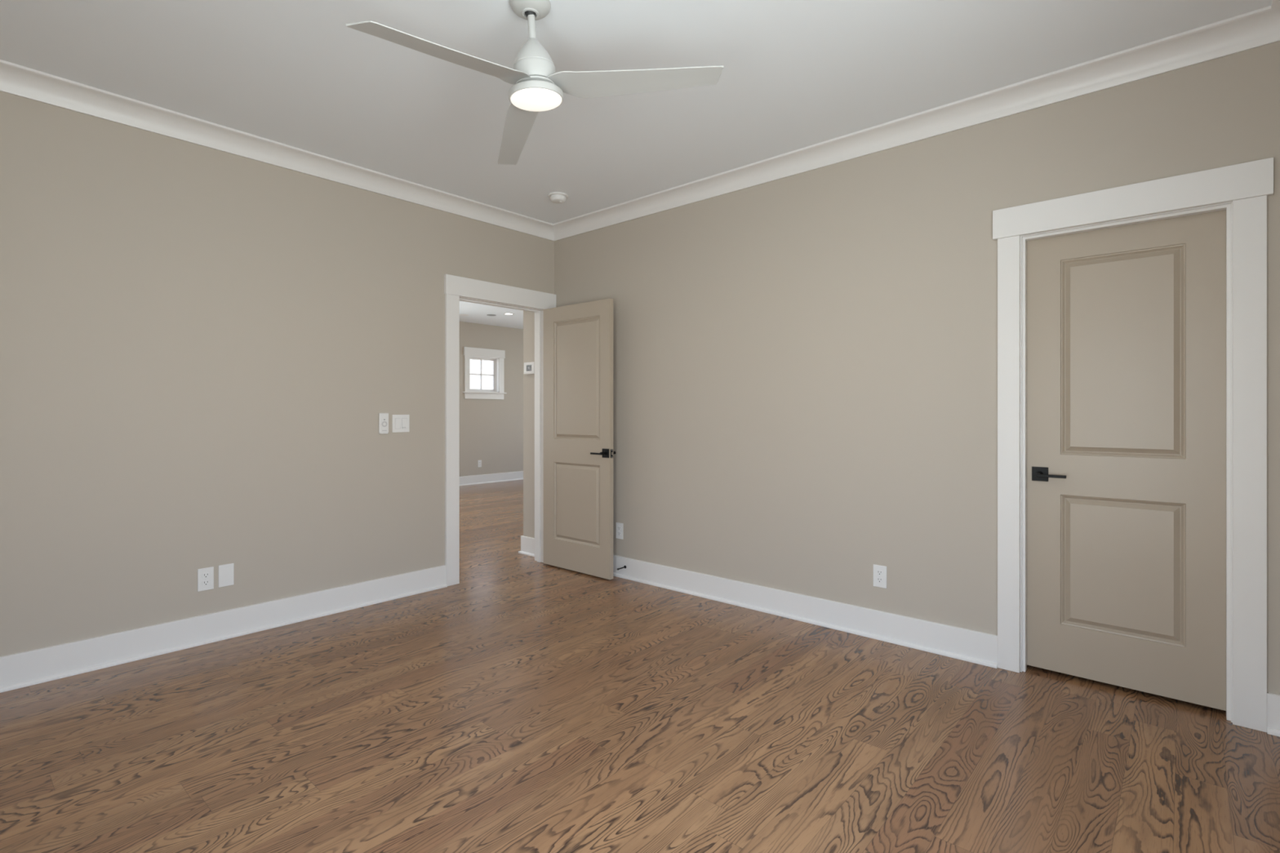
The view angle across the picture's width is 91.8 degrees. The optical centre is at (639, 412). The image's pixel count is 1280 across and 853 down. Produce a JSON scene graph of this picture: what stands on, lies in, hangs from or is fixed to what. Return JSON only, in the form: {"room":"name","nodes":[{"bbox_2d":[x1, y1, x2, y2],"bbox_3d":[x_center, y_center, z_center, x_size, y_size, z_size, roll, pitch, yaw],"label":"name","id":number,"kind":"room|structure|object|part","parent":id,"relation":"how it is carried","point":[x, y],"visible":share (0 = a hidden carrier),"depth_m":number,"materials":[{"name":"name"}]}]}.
{"room":"empty bedroom","nodes":[
{"label":"empty bedroom","id":0,"kind":"room"},
{"bbox_2d":[0,91,554,656],"bbox_3d":[-1.991,-0.140,3.631,0.115,2.680,3.800,0,0,41],"label":"wall","id":1,"kind":"structure","parent":0,"point":[202,348],"depth_m":3.21,"materials":[{"name":"beige paint"}]},
{"bbox_2d":[197,566,213,591],"bbox_3d":[-2.261,0.870,3.231,0.008,0.117,0.071,0,0,41],"label":"outlet","id":2,"kind":"object","parent":1,"relation":"attached to","point":[205,575],"visible":1,"depth_m":3.23,"materials":[{"name":"white plastic"}]},
{"bbox_2d":[201,579,209,586],"bbox_3d":[-2.260,0.889,3.229,0.003,0.027,0.034,0,0,41],"label":"receptacle","id":3,"kind":"object","parent":2,"relation":"attached to","point":[204,582],"depth_m":3.23,"materials":[{"name":"grey plastic"}]},
{"bbox_2d":[201,572,209,578],"bbox_3d":[-2.260,0.851,3.229,0.003,0.027,0.034,0,0,41],"label":"receptacle","id":4,"kind":"object","parent":2,"relation":"attached to","point":[204,575],"depth_m":3.23,"materials":[{"name":"grey plastic"}]},
{"bbox_2d":[0,564,447,693],"bbox_3d":[-2.263,1.127,3.212,0.030,0.146,2.812,0,0,41],"label":"baseboard","id":5,"kind":"structure","parent":1,"relation":"attached to","point":[33,667],"depth_m":3.19,"materials":[{"name":"white paint"}]},
{"bbox_2d":[218,563,234,587],"bbox_3d":[-2.201,0.868,3.300,0.007,0.117,0.071,0,0,41],"label":"blank plate","id":6,"kind":"object","parent":1,"relation":"attached to","point":[226,572],"visible":1,"depth_m":3.30,"materials":[{"name":"white plastic"}]},
{"bbox_2d":[0,59,554,240],"bbox_3d":[-1.910,-1.431,3.560,0.100,0.097,3.800,0,0,41],"label":"crown molding","id":7,"kind":"structure","parent":1,"relation":"attached to","point":[18,80],"depth_m":3.30,"materials":[{"name":"white paint"}]},
{"bbox_2d":[378,413,388,434],"bbox_3d":[-1.629,0.072,3.940,0.020,0.131,0.061,0,0,41],"label":"remote","id":8,"kind":"object","parent":1,"relation":"attached to","point":[383,417],"visible":1,"depth_m":3.93,"materials":[{"name":"white plastic"}]},
{"bbox_2d":[392,414,408,432],"bbox_3d":[-1.553,0.074,4.034,0.011,0.115,0.116,0,0,41],"label":"light switch","id":9,"kind":"object","parent":1,"relation":"attached to","point":[400,422],"visible":1,"depth_m":4.03,"materials":[{"name":"white plastic"}]},
{"bbox_2d":[444,274,555,586],"bbox_3d":[-1.065,0.126,4.684,0.167,2.148,0.993,0,0,41],"label":"door frame","id":10,"kind":"structure","parent":1,"relation":"attached to","point":[456,288],"depth_m":4.34,"materials":[{"name":"white paint"}]},
{"bbox_2d":[543,298,615,579],"bbox_3d":[-0.476,0.191,4.650,0.754,1.994,0.147,0,0,41],"label":"door","id":11,"kind":"structure","parent":1,"relation":"in","point":[579,452],"depth_m":4.61,"materials":[{"name":"beige paint"}]},
{"bbox_3d":[-0.310,0.296,4.415,0.115,0.013,0.012,0,0,41],"label":"lever","id":12,"kind":"part","parent":11,"relation":"part of","materials":[{"name":"black metal"}]},
{"bbox_3d":[-0.245,0.293,4.417,0.064,0.064,0.009,0,0,41],"label":"handle","id":13,"kind":"part","parent":11,"relation":"part of","materials":[{"name":"black metal"}]},
{"bbox_2d":[459,321,523,476],"bbox_3d":[-3.648,-0.140,9.414,0.140,2.680,7.900,0,0,41],"label":"wall","id":14,"kind":"structure","parent":0,"point":[491,430],"depth_m":10.62,"materials":[{"name":"beige paint"}]},
{"bbox_2d":[477,460,481,466],"bbox_3d":[-2.685,0.864,10.397,0.008,0.117,0.071,0,0,41],"label":"outlet","id":15,"kind":"object","parent":14,"relation":"attached to","point":[479,462],"visible":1,"depth_m":10.39,"materials":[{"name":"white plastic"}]},
{"bbox_2d":[462,346,506,399],"bbox_3d":[-2.661,-0.645,10.503,0.185,0.851,0.845,0,0,41],"label":"window","id":16,"kind":"structure","parent":14,"relation":"in","point":[484,368],"depth_m":10.53,"materials":[{"name":"white paint"}]},
{"bbox_3d":[-2.702,-0.636,10.540,0.003,0.502,0.503,0,0,41],"label":"pane","id":17,"kind":"part","parent":16,"relation":"part of","materials":[{"name":"clear glass"}]},
{"bbox_3d":[-2.695,-0.636,10.533,0.055,0.574,0.575,0,0,41],"label":"sash","id":18,"kind":"part","parent":16,"relation":"part of","materials":[{"name":"white paint"}]},
{"bbox_3d":[-2.608,-0.327,10.457,0.045,0.020,0.845,0,0,41],"label":"sill","id":19,"kind":"part","parent":16,"relation":"part of","materials":[{"name":"white paint"}]},
{"bbox_2d":[459,471,523,485],"bbox_3d":[-3.584,1.127,9.358,0.030,0.146,7.900,0,0,41],"label":"baseboard","id":20,"kind":"structure","parent":14,"relation":"attached to","point":[503,477],"depth_m":10.54,"materials":[{"name":"white paint"}]},
{"bbox_2d":[0,0,1272,328],"bbox_3d":[-0.529,-1.530,5.874,9.500,0.100,9.380,0,0,41],"label":"ceiling","id":21,"kind":"structure","parent":0,"point":[796,74],"depth_m":2.65,"materials":[{"name":"white paint"}]},
{"bbox_2d":[345,0,723,164],"bbox_3d":[-0.475,-1.283,2.150,1.192,0.394,1.064,0,0,41],"label":"ceiling fan","id":22,"kind":"object","parent":21,"relation":"hanging from","point":[538,87],"visible":1,"depth_m":2.20,"materials":[{"name":"white metal"}]},
{"bbox_3d":[-0.604,-1.138,1.980,0.139,0.104,0.636,0,0,41],"label":"blade","id":23,"kind":"part","parent":22,"relation":"part of","materials":[{"name":"white plastic"}]},
{"bbox_3d":[-0.521,-1.172,2.587,0.132,0.063,0.639,0,0,-22],"label":"blade","id":24,"kind":"part","parent":22,"relation":"part of","materials":[{"name":"white plastic"}]},
{"bbox_3d":[-0.024,-1.181,2.218,0.639,0.036,0.135,0,0,8],"label":"blade","id":25,"kind":"part","parent":22,"relation":"part of","materials":[{"name":"white plastic"}]},
{"bbox_2d":[547,191,568,203],"bbox_3d":[-0.559,-1.456,4.237,0.136,0.048,0.136,0,0,41],"label":"smoke detector","id":26,"kind":"object","parent":21,"relation":"attached to","point":[555,197],"visible":1,"depth_m":4.20,"materials":[{"name":"white plastic"}]},
{"bbox_2d":[0,479,1279,852],"bbox_3d":[-0.529,1.240,5.874,9.500,0.080,9.380,0,0,41],"label":"floor","id":27,"kind":"structure","parent":0,"point":[523,704],"depth_m":2.27,"materials":[{"name":"brown wood"}]},
{"bbox_2d":[523,41,1279,694],"bbox_3d":[0.813,-0.140,3.773,4.710,2.680,0.115,0,0,41],"label":"wall","id":28,"kind":"structure","parent":0,"point":[805,364],"depth_m":3.38,"materials":[{"name":"beige paint"}]},
{"bbox_2d":[615,522,622,539],"bbox_3d":[-0.151,0.869,4.538,0.071,0.117,0.008,0,0,41],"label":"outlet","id":29,"kind":"object","parent":28,"relation":"attached to","point":[619,526],"visible":1,"depth_m":4.54,"materials":[{"name":"white plastic"}]},
{"bbox_2d":[873,564,886,588],"bbox_3d":[1.271,0.871,3.288,0.071,0.117,0.008,0,0,41],"label":"outlet","id":30,"kind":"object","parent":28,"relation":"attached to","point":[879,571],"visible":1,"depth_m":3.29,"materials":[{"name":"white plastic"}]},
{"bbox_2d":[876,577,883,582],"bbox_3d":[1.270,0.890,3.287,0.034,0.027,0.003,0,0,41],"label":"receptacle","id":31,"kind":"object","parent":30,"relation":"attached to","point":[879,580],"depth_m":3.28,"materials":[{"name":"grey plastic"}]},
{"bbox_2d":[876,569,883,575],"bbox_3d":[1.270,0.852,3.287,0.034,0.027,0.003,0,0,41],"label":"receptacle","id":32,"kind":"object","parent":30,"relation":"attached to","point":[879,572],"depth_m":3.28,"materials":[{"name":"grey plastic"}]},
{"bbox_2d":[552,5,1279,240],"bbox_3d":[0.840,-1.431,3.606,4.170,0.097,0.100,0,0,41],"label":"crown molding","id":33,"kind":"structure","parent":28,"relation":"attached to","point":[1259,28],"depth_m":2.94,"materials":[{"name":"white paint"}]},
{"bbox_2d":[613,555,1279,737],"bbox_3d":[0.863,1.127,3.632,4.170,0.146,0.030,0,0,41],"label":"baseboard","id":34,"kind":"structure","parent":28,"relation":"attached to","point":[953,642],"depth_m":3.44,"materials":[{"name":"white paint"}]},
{"bbox_2d":[1026,209,1226,711],"bbox_3d":[2.051,0.188,2.663,0.692,1.982,0.091,0,0,41],"label":"door","id":35,"kind":"structure","parent":28,"relation":"in","point":[1126,324],"depth_m":2.65,"materials":[{"name":"beige paint"}]},
{"bbox_3d":[1.841,0.285,2.856,0.064,0.064,0.009,0,0,41],"label":"handle","id":36,"kind":"part","parent":35,"relation":"part of","materials":[{"name":"black metal"}]},
{"bbox_3d":[1.847,0.288,2.790,0.115,0.013,0.012,0,0,41],"label":"lever","id":37,"kind":"part","parent":35,"relation":"part of","materials":[{"name":"black metal"}]},
{"bbox_2d":[992,157,1273,732],"bbox_3d":[2.054,0.126,2.665,0.928,2.148,0.141,0,0,41],"label":"door frame","id":38,"kind":"structure","parent":28,"relation":"attached to","point":[1242,190],"depth_m":2.41,"materials":[{"name":"white paint"}]},
{"bbox_3d":[0.839,-0.140,7.278,0.120,2.680,5.185,0,0,41],"label":"wall","id":39,"kind":"structure","parent":0,"visible":0},
{"bbox_2d":[518,535,534,556],"bbox_3d":[0.834,1.127,7.186,0.294,0.146,5.330,0,0,41],"label":"baseboard","id":40,"kind":"structure","parent":39,"relation":"attached to","point":[527,544],"depth_m":5.22,"materials":[{"name":"white paint"}]},
{"bbox_2d":[523,361,534,374],"bbox_3d":[-0.923,-0.368,5.204,0.138,0.099,0.027,0,0,41],"label":"thermostat","id":41,"kind":"object","parent":39,"relation":"attached to","point":[529,367],"visible":0.78,"depth_m":5.19,"materials":[{"name":"white plastic"}]},
{"bbox_3d":[1.191,-0.140,0.741,0.140,2.680,3.940,0,0,41],"label":"wall","id":42,"kind":"structure","parent":0,"visible":0},
{"bbox_2d":[1271,0,1279,9],"bbox_3d":[1.147,-1.431,0.873,0.100,0.097,3.800,0,0,41],"label":"crown molding","id":43,"kind":"structure","parent":42,"relation":"attached to","point":[1275,5],"depth_m":2.23,"materials":[{"name":"white paint"}]}
]}

